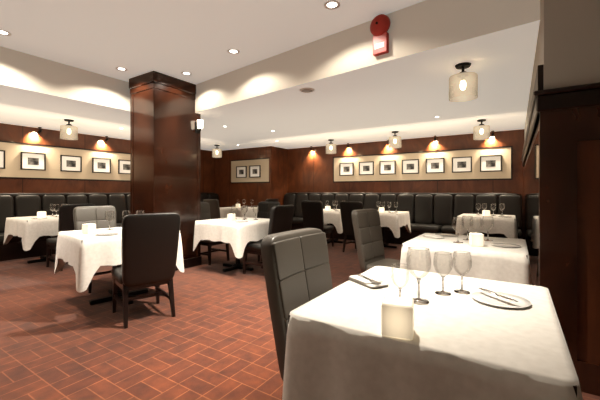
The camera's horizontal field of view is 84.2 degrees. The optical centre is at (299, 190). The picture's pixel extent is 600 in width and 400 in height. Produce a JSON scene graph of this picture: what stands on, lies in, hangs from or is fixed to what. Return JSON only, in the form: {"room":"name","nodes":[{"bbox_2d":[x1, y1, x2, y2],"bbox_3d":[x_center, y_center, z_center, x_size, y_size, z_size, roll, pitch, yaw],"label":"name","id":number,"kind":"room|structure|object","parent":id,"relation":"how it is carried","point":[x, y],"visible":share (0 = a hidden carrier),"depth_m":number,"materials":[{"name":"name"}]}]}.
{"room":"restaurant dining room","nodes":[
{"label":"restaurant dining room","id":0,"kind":"room"},
{"bbox_2d":[0,123,214,192],"bbox_3d":[-5.675,-0.025,6.070,0.270,2.450,10.600,0,0,33],"label":"wall","id":1,"kind":"structure","parent":0,"point":[14,139],"depth_m":6.97,"materials":[{"name":"brown wood"}]},
{"bbox_2d":[0,150,4,168],"bbox_3d":[-5.566,-0.580,5.976,0.028,0.340,0.400,0,0,33],"label":"framed picture","id":2,"kind":"object","parent":1,"relation":"attached to","point":[2,152],"visible":1,"depth_m":6.11,"materials":[{"name":"white"}]},
{"bbox_2d":[20,152,45,170],"bbox_3d":[-5.223,-0.580,6.504,0.028,0.340,0.400,0,0,33],"label":"framed picture","id":3,"kind":"object","parent":1,"relation":"attached to","point":[28,160],"visible":1,"depth_m":6.49,"materials":[{"name":"white"}]},
{"bbox_2d":[60,155,81,171],"bbox_3d":[-4.864,-0.580,7.058,0.028,0.340,0.400,0,0,33],"label":"framed picture","id":4,"kind":"object","parent":1,"relation":"attached to","point":[68,163],"visible":1,"depth_m":7.05,"materials":[{"name":"white"}]},
{"bbox_2d":[92,157,110,172],"bbox_3d":[-4.526,-0.580,7.578,0.028,0.340,0.400,0,0,33],"label":"framed picture","id":5,"kind":"object","parent":1,"relation":"attached to","point":[99,165],"visible":1,"depth_m":7.57,"materials":[{"name":"white paper"}]},
{"bbox_2d":[118,159,129,173],"bbox_3d":[-4.210,-0.580,8.064,0.028,0.340,0.400,0,0,33],"label":"framed picture","id":6,"kind":"object","parent":1,"relation":"attached to","point":[123,165],"visible":0.6,"depth_m":8.00,"materials":[{"name":"white paper"}]},
{"bbox_2d":[129,71,201,270],"bbox_3d":[-2.090,-0.250,5.209,0.630,2.900,0.870,0,0,33],"label":"column","id":7,"kind":"structure","parent":0,"point":[165,146],"depth_m":4.96,"materials":[{"name":"brown wood"}]},
{"bbox_2d":[195,120,203,132],"bbox_3d":[-1.603,-1.030,5.310,0.125,0.200,0.100,0,0,33],"label":"wall sconce","id":8,"kind":"object","parent":7,"relation":"attached to","point":[199,124],"visible":1,"depth_m":5.29,"materials":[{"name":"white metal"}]},
{"bbox_2d":[0,0,424,83],"bbox_3d":[-0.814,-1.700,0.968,7.820,0.001,7.337,0,0,33],"label":"ceiling","id":9,"kind":"structure","parent":0,"point":[171,38],"depth_m":3.52,"materials":[{"name":"white paint"}]},
{"bbox_2d":[0,30,11,35],"bbox_3d":[-3.191,-1.701,3.561,0.150,0.004,0.150,0,0,33],"label":"recessed light","id":10,"kind":"object","parent":9,"relation":"in","point":[5,33],"visible":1,"depth_m":3.58,"materials":[{"name":"white"}]},
{"bbox_2d":[227,49,239,53],"bbox_3d":[-0.810,-1.701,4.046,0.150,0.004,0.150,0,0,33],"label":"recessed light","id":11,"kind":"object","parent":9,"relation":"in","point":[229,49],"visible":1,"depth_m":4.04,"materials":[{"name":"white"}]},
{"bbox_2d":[324,0,339,9],"bbox_3d":[0.292,-1.701,3.034,0.150,0.004,0.150,0,0,33],"label":"recessed light","id":12,"kind":"object","parent":9,"relation":"in","point":[330,1],"visible":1,"depth_m":3.03,"materials":[{"name":"white"}]},
{"bbox_2d":[0,0,539,150],"bbox_3d":[-0.939,-1.505,3.650,10.950,0.510,11.700,0,0,33],"label":"ceiling","id":13,"kind":"structure","parent":0,"point":[358,96],"depth_m":4.39,"materials":[{"name":"white paint"}]},
{"bbox_2d":[60,119,77,139],"bbox_3d":[-4.067,-1.083,5.845,0.260,0.335,0.260,0,0,33],"label":"ceiling light","id":14,"kind":"object","parent":13,"relation":"hanging from","point":[69,125],"visible":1,"depth_m":5.83,"materials":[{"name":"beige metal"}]},
{"bbox_2d":[212,145,221,157],"bbox_3d":[-2.255,-1.083,9.022,0.260,0.335,0.260,0,0,33],"label":"ceiling light","id":15,"kind":"object","parent":13,"relation":"hanging from","point":[214,145],"visible":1,"depth_m":9.00,"materials":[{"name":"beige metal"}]},
{"bbox_2d":[300,88,314,92],"bbox_3d":[0.087,-1.243,4.109,0.190,0.014,0.190,0,0,33],"label":"ceiling speaker","id":16,"kind":"object","parent":13,"relation":"attached to","point":[305,90],"visible":1,"depth_m":4.08,"materials":[{"name":"white"}]},
{"bbox_2d":[327,139,335,149],"bbox_3d":[0.755,-1.083,8.090,0.260,0.335,0.260,0,0,33],"label":"ceiling light","id":17,"kind":"object","parent":13,"relation":"hanging from","point":[330,140],"visible":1,"depth_m":8.07,"materials":[{"name":"black metal"}]},
{"bbox_2d":[370,14,389,56],"bbox_3d":[0.761,-1.508,3.185,0.204,0.372,0.112,0,0,40],"label":"fire alarm","id":18,"kind":"object","parent":13,"relation":"attached to","point":[379,26],"visible":1,"depth_m":3.17,"materials":[{"name":"red plastic"}]},
{"bbox_2d":[389,131,400,146],"bbox_3d":[2.002,-1.083,6.998,0.260,0.335,0.260,0,0,33],"label":"ceiling light","id":19,"kind":"object","parent":13,"relation":"hanging from","point":[394,132],"visible":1,"depth_m":6.97,"materials":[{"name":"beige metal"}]},
{"bbox_2d":[449,62,477,101],"bbox_3d":[1.617,-1.083,3.294,0.260,0.335,0.260,0,0,33],"label":"ceiling light","id":20,"kind":"object","parent":13,"relation":"hanging from","point":[464,65],"visible":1,"depth_m":3.27,"materials":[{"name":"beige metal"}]},
{"bbox_2d":[473,119,489,139],"bbox_3d":[3.197,-1.083,5.845,0.260,0.335,0.260,0,0,33],"label":"ceiling light","id":21,"kind":"object","parent":13,"relation":"hanging from","point":[481,125],"visible":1,"depth_m":5.83,"materials":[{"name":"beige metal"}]},
{"bbox_2d":[0,238,599,399],"bbox_3d":[-0.938,1.200,3.650,10.950,0.001,11.700,0,0,33],"label":"floor","id":22,"kind":"structure","parent":0,"point":[219,344],"depth_m":2.78,"materials":[{"name":"tile"}]},
{"bbox_2d":[4,215,58,263],"bbox_3d":[-4.331,0.825,5.739,0.993,0.750,0.996,0,0,33],"label":"dining table","id":23,"kind":"object","parent":22,"relation":"on","point":[30,230],"visible":0.48,"depth_m":5.32,"materials":[{"name":"white fabric"}]},
{"bbox_2d":[37,211,45,217],"bbox_3d":[-4.371,0.398,5.617,0.092,0.100,0.092,0,0,-4],"label":"candle holder","id":24,"kind":"object","parent":23,"relation":"on","point":[41,214],"visible":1,"depth_m":5.57,"materials":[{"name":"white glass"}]},
{"bbox_2d":[46,204,94,270],"bbox_3d":[-3.635,0.700,5.258,0.636,1.000,0.493,0,0,33],"label":"dining chair","id":25,"kind":"object","parent":22,"relation":"on","point":[66,220],"visible":0.43,"depth_m":5.01,"materials":[{"name":"black leather"}]},
{"bbox_2d":[73,206,116,292],"bbox_3d":[-2.538,0.700,4.247,0.636,1.000,0.493,0,0,43],"label":"dining chair","id":26,"kind":"object","parent":22,"relation":"on","point":[101,216],"visible":0.46,"depth_m":4.38,"materials":[{"name":"black leather"}]},
{"bbox_2d":[0,192,218,260],"bbox_3d":[-4.804,0.620,6.560,0.648,1.160,8.770,0,0,33],"label":"banquette","id":27,"kind":"object","parent":22,"relation":"on","point":[11,204],"visible":0.23,"depth_m":6.32,"materials":[{"name":"black leather"}]},
{"bbox_2d":[54,227,183,304],"bbox_3d":[-2.007,0.825,3.717,0.993,0.750,1.056,0,0,43],"label":"dining table","id":28,"kind":"object","parent":22,"relation":"on","point":[86,253],"visible":0.56,"depth_m":3.23,"materials":[{"name":"white fabric"}]},
{"bbox_2d":[82,223,95,233],"bbox_3d":[-2.231,0.398,3.509,0.092,0.100,0.092,0,0,22],"label":"candle holder","id":29,"kind":"object","parent":28,"relation":"on","point":[89,228],"visible":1,"depth_m":3.47,"materials":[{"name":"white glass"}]},
{"bbox_2d":[95,233,118,234],"bbox_3d":[-1.987,0.444,3.418,0.210,0.007,0.210,0,0,33],"label":"plate","id":30,"kind":"object","parent":28,"relation":"on","point":[99,233],"visible":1,"depth_m":3.45,"materials":[{"name":"white ceramic"}]},
{"bbox_2d":[111,213,179,328],"bbox_3d":[-1.499,0.700,3.198,0.493,1.000,0.636,0,0,-40],"label":"dining chair","id":31,"kind":"object","parent":22,"relation":"on","point":[150,241],"visible":1,"depth_m":3.00,"materials":[{"name":"black leather"}]},
{"bbox_2d":[203,199,219,218],"bbox_3d":[-2.047,0.700,8.379,0.493,1.000,0.636,0,0,33],"label":"dining chair","id":32,"kind":"object","parent":22,"relation":"on","point":[213,203],"visible":0.48,"depth_m":8.08,"materials":[{"name":"black leather"}]},
{"bbox_2d":[201,202,228,264],"bbox_3d":[-1.587,0.700,5.705,0.636,1.000,0.493,0,0,33],"label":"dining chair","id":33,"kind":"object","parent":22,"relation":"on","point":[205,208],"visible":0.2,"depth_m":5.71,"materials":[{"name":"black leather"}]},
{"bbox_2d":[193,217,269,271],"bbox_3d":[-0.963,0.825,5.161,0.993,0.750,0.996,0,0,33],"label":"dining table","id":34,"kind":"object","parent":22,"relation":"on","point":[238,234],"visible":0.78,"depth_m":4.79,"materials":[{"name":"white fabric"}]},
{"bbox_2d":[227,214,234,220],"bbox_3d":[-1.048,0.398,5.068,0.092,0.100,0.092,0,0,20],"label":"candle holder","id":35,"kind":"object","parent":34,"relation":"on","point":[230,217],"visible":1,"depth_m":5.03,"materials":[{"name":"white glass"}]},
{"bbox_2d":[220,206,257,217],"bbox_3d":[-1.620,0.825,9.070,0.993,0.750,0.996,0,0,33],"label":"dining table","id":36,"kind":"object","parent":22,"relation":"on","point":[251,212],"visible":0.45,"depth_m":8.69,"materials":[{"name":"white fabric"}]},
{"bbox_2d":[240,202,279,261],"bbox_3d":[-0.720,0.700,5.997,0.493,1.000,0.636,0,0,33],"label":"dining chair","id":37,"kind":"object","parent":22,"relation":"on","point":[264,208],"visible":0.36,"depth_m":6.20,"materials":[{"name":"black leather"}]},
{"bbox_2d":[243,205,293,273],"bbox_3d":[-0.457,0.700,4.827,0.636,1.000,0.493,0,0,33],"label":"dining chair","id":38,"kind":"object","parent":22,"relation":"on","point":[281,217],"visible":0.65,"depth_m":4.67,"materials":[{"name":"black leather"}]},
{"bbox_2d":[265,199,278,201],"bbox_3d":[-0.935,0.700,8.644,0.636,1.000,0.493,0,0,33],"label":"dining chair","id":39,"kind":"object","parent":22,"relation":"on","point":[266,200],"visible":0.19,"depth_m":8.41,"materials":[{"name":"black leather"}]},
{"bbox_2d":[261,228,332,379],"bbox_3d":[0.201,0.700,1.509,0.636,1.000,0.493,0,0,33],"label":"dining chair","id":40,"kind":"object","parent":22,"relation":"on","point":[296,266],"visible":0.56,"depth_m":1.52,"materials":[{"name":"grey leather"}]},
{"bbox_2d":[301,201,333,246],"bbox_3d":[0.382,0.700,7.052,0.493,1.000,0.636,0,0,33],"label":"dining chair","id":41,"kind":"object","parent":22,"relation":"on","point":[312,211],"visible":0.88,"depth_m":6.83,"materials":[{"name":"black leather"}]},
{"bbox_2d":[323,209,343,243],"bbox_3d":[0.741,0.825,7.781,0.955,0.750,0.966,0,0,33],"label":"dining table","id":42,"kind":"object","parent":22,"relation":"on","point":[333,217],"visible":0.37,"depth_m":7.28,"materials":[{"name":"white fabric"}]},
{"bbox_2d":[340,201,363,251],"bbox_3d":[1.143,0.700,6.546,0.493,1.000,0.636,0,0,39],"label":"dining chair","id":43,"kind":"object","parent":22,"relation":"on","point":[346,207],"visible":0.5,"depth_m":6.40,"materials":[{"name":"black leather"}]},
{"bbox_2d":[351,209,399,272],"bbox_3d":[0.915,0.700,3.459,0.636,1.000,0.493,0,0,41],"label":"dining chair","id":44,"kind":"object","parent":22,"relation":"on","point":[366,222],"visible":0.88,"depth_m":3.51,"materials":[{"name":"grey leather"}]},
{"bbox_2d":[379,211,410,247],"bbox_3d":[1.781,0.825,7.106,0.955,0.750,0.966,0,0,33],"label":"dining table","id":45,"kind":"object","parent":22,"relation":"on","point":[394,221],"visible":0.51,"depth_m":6.67,"materials":[{"name":"white fabric"}]},
{"bbox_2d":[284,192,522,243],"bbox_3d":[1.886,0.620,8.018,5.790,1.160,0.648,0,0,33],"label":"banquette","id":46,"kind":"object","parent":22,"relation":"on","point":[428,212],"visible":0.48,"depth_m":7.44,"materials":[{"name":"black leather"}]},
{"bbox_2d":[282,266,582,399],"bbox_3d":[0.559,0.825,1.383,0.913,0.750,1.036,0,0,33],"label":"dining table","id":47,"kind":"object","parent":22,"relation":"on","point":[462,347],"visible":0.94,"depth_m":1.07,"materials":[{"name":"white fabric"}]},
{"bbox_2d":[349,274,388,287],"bbox_3d":[0.333,0.439,1.624,0.110,0.018,0.200,0,0,-27],"label":"napkin","id":48,"kind":"object","parent":47,"relation":"on","point":[356,278],"visible":0.93,"depth_m":1.60,"materials":[{"name":"white fabric"}]},
{"bbox_2d":[357,274,381,284],"bbox_3d":[0.330,0.426,1.620,0.026,0.005,0.200,0,0,-21],"label":"fork","id":49,"kind":"object","parent":48,"relation":"on","point":[369,279],"visible":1,"depth_m":1.58,"materials":[{"name":"silver metal"}]},
{"bbox_2d":[381,295,413,339],"bbox_3d":[0.311,0.398,1.052,0.092,0.100,0.092,0,0,21],"label":"candle holder","id":50,"kind":"object","parent":47,"relation":"on","point":[397,313],"visible":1,"depth_m":1.01,"materials":[{"name":"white glass"}]},
{"bbox_2d":[393,263,407,296],"bbox_3d":[0.391,0.368,1.299,0.071,0.160,0.071,0,0,33],"label":"wine glass","id":51,"kind":"object","parent":47,"relation":"on","point":[399,288],"visible":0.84,"depth_m":1.30,"materials":[{"name":"clear glass"}]},
{"bbox_2d":[408,247,429,304],"bbox_3d":[0.481,0.340,1.346,0.096,0.216,0.096,0,0,33],"label":"wine glass","id":52,"kind":"object","parent":47,"relation":"on","point":[419,301],"visible":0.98,"depth_m":1.34,"materials":[{"name":"clear glass"}]},
{"bbox_2d":[435,252,450,295],"bbox_3d":[0.625,0.359,1.450,0.079,0.177,0.079,0,0,33],"label":"wine glass","id":53,"kind":"object","parent":47,"relation":"on","point":[442,293],"visible":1,"depth_m":1.45,"materials":[{"name":"clear glass"}]},
{"bbox_2d":[454,251,469,293],"bbox_3d":[0.718,0.359,1.472,0.079,0.177,0.079,0,0,33],"label":"wine glass","id":54,"kind":"object","parent":47,"relation":"on","point":[460,291],"visible":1,"depth_m":1.47,"materials":[{"name":"clear glass"}]},
{"bbox_2d":[471,291,530,307],"bbox_3d":[0.818,0.444,1.358,0.210,0.007,0.210,0,0,33],"label":"plate","id":55,"kind":"object","parent":47,"relation":"on","point":[485,297],"visible":0.93,"depth_m":1.35,"materials":[{"name":"white ceramic"}]},
{"bbox_2d":[479,288,518,301],"bbox_3d":[0.809,0.424,1.363,0.020,0.006,0.190,0,0,-17],"label":"butter knife","id":56,"kind":"object","parent":55,"relation":"on","point":[483,289],"visible":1,"depth_m":1.36,"materials":[{"name":"silver metal"}]},
{"bbox_2d":[400,233,531,284],"bbox_3d":[1.484,0.825,2.960,0.970,0.750,0.983,0,0,33],"label":"dining table","id":57,"kind":"object","parent":22,"relation":"on","point":[490,262],"visible":0.65,"depth_m":2.60,"materials":[{"name":"white fabric"}]},
{"bbox_2d":[422,234,444,238],"bbox_3d":[1.295,0.439,3.225,0.110,0.018,0.200,0,0,-27],"label":"napkin","id":58,"kind":"object","parent":57,"relation":"on","point":[424,235],"visible":1,"depth_m":3.21,"materials":[{"name":"white fabric"}]},
{"bbox_2d":[435,233,456,235],"bbox_3d":[1.477,0.444,3.357,0.210,0.007,0.210,0,0,33],"label":"plate","id":59,"kind":"object","parent":57,"relation":"on","point":[440,234],"visible":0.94,"depth_m":3.39,"materials":[{"name":"white ceramic"}]},
{"bbox_2d":[453,217,462,242],"bbox_3d":[1.374,0.340,2.887,0.096,0.216,0.096,0,0,33],"label":"wine glass","id":60,"kind":"object","parent":57,"relation":"on","point":[457,241],"visible":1,"depth_m":2.88,"materials":[{"name":"clear glass"}]},
{"bbox_2d":[469,233,483,246],"bbox_3d":[1.446,0.398,2.722,0.092,0.100,0.092,0,0,16],"label":"candle holder","id":61,"kind":"object","parent":57,"relation":"on","point":[475,239],"visible":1,"depth_m":2.68,"materials":[{"name":"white glass"}]},
{"bbox_2d":[483,216,492,240],"bbox_3d":[1.703,0.340,3.008,0.096,0.216,0.096,0,0,33],"label":"wine glass","id":62,"kind":"object","parent":57,"relation":"on","point":[487,239],"visible":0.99,"depth_m":3.01,"materials":[{"name":"clear glass"}]},
{"bbox_2d":[491,243,520,246],"bbox_3d":[1.679,0.444,2.713,0.210,0.007,0.210,0,0,33],"label":"plate","id":63,"kind":"object","parent":57,"relation":"on","point":[494,244],"visible":1,"depth_m":2.71,"materials":[{"name":"white ceramic"}]},
{"bbox_2d":[456,213,517,238],"bbox_3d":[3.408,0.825,6.049,0.955,0.750,0.966,0,0,33],"label":"dining table","id":64,"kind":"object","parent":22,"relation":"on","point":[507,226],"visible":0.8,"depth_m":5.67,"materials":[{"name":"white fabric"}]},
{"bbox_2d":[482,210,489,215],"bbox_3d":[3.338,0.398,5.952,0.092,0.100,0.092,0,0,0],"label":"candle holder","id":65,"kind":"object","parent":64,"relation":"on","point":[484,212],"visible":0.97,"depth_m":5.91,"materials":[{"name":"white glass"}]},
{"bbox_2d":[215,129,523,238],"bbox_3d":[1.044,-0.025,8.640,8.740,2.450,1.070,0,0,33],"label":"wall","id":66,"kind":"structure","parent":0,"point":[283,171],"depth_m":8.47,"materials":[{"name":"brown wood"}]},
{"bbox_2d":[236,166,246,177],"bbox_3d":[-1.730,-0.560,9.796,0.400,0.340,0.028,0,0,33],"label":"framed picture","id":67,"kind":"object","parent":66,"relation":"attached to","point":[241,171],"visible":1,"depth_m":9.79,"materials":[{"name":"white paper"}]},
{"bbox_2d":[249,165,260,177],"bbox_3d":[-1.293,-0.560,9.511,0.400,0.340,0.028,0,0,33],"label":"framed picture","id":68,"kind":"object","parent":66,"relation":"attached to","point":[254,171],"visible":1,"depth_m":9.50,"materials":[{"name":"white paper"}]},
{"bbox_2d":[339,162,353,175],"bbox_3d":[1.235,-0.580,8.824,0.400,0.340,0.028,0,0,33],"label":"framed picture","id":69,"kind":"object","parent":66,"relation":"attached to","point":[345,169],"visible":1,"depth_m":8.82,"materials":[{"name":"white paper"}]},
{"bbox_2d":[359,161,373,174],"bbox_3d":[1.700,-0.580,8.522,0.400,0.340,0.028,0,0,33],"label":"framed picture","id":70,"kind":"object","parent":66,"relation":"attached to","point":[365,168],"visible":1,"depth_m":8.52,"materials":[{"name":"white paper"}]},
{"bbox_2d":[379,160,395,174],"bbox_3d":[2.166,-0.580,8.219,0.400,0.340,0.028,0,0,33],"label":"framed picture","id":71,"kind":"object","parent":66,"relation":"attached to","point":[385,167],"visible":1,"depth_m":8.22,"materials":[{"name":"white paper"}]},
{"bbox_2d":[402,159,418,173],"bbox_3d":[2.631,-0.580,7.917,0.400,0.340,0.028,0,0,33],"label":"framed picture","id":72,"kind":"object","parent":66,"relation":"attached to","point":[411,166],"visible":1,"depth_m":7.91,"materials":[{"name":"white paper"}]},
{"bbox_2d":[426,158,444,172],"bbox_3d":[3.097,-0.580,7.615,0.400,0.340,0.028,0,0,33],"label":"framed picture","id":73,"kind":"object","parent":66,"relation":"attached to","point":[433,165],"visible":1,"depth_m":7.61,"materials":[{"name":"white paper"}]},
{"bbox_2d":[452,156,471,172],"bbox_3d":[3.562,-0.580,7.312,0.400,0.340,0.028,0,0,33],"label":"framed picture","id":74,"kind":"object","parent":66,"relation":"attached to","point":[459,164],"visible":1,"depth_m":7.31,"materials":[{"name":"white paper"}]},
{"bbox_2d":[480,155,501,171],"bbox_3d":[4.028,-0.580,7.010,0.400,0.340,0.028,0,0,33],"label":"framed picture","id":75,"kind":"object","parent":66,"relation":"attached to","point":[491,163],"visible":1,"depth_m":7.00,"materials":[{"name":"white paper"}]},
{"bbox_2d":[521,0,599,395],"bbox_3d":[4.072,-0.275,3.705,2.605,2.950,5.550,0,0,33],"label":"wall","id":76,"kind":"structure","parent":0,"point":[560,159],"depth_m":2.02,"materials":[{"name":"brown wood"}]}
]}

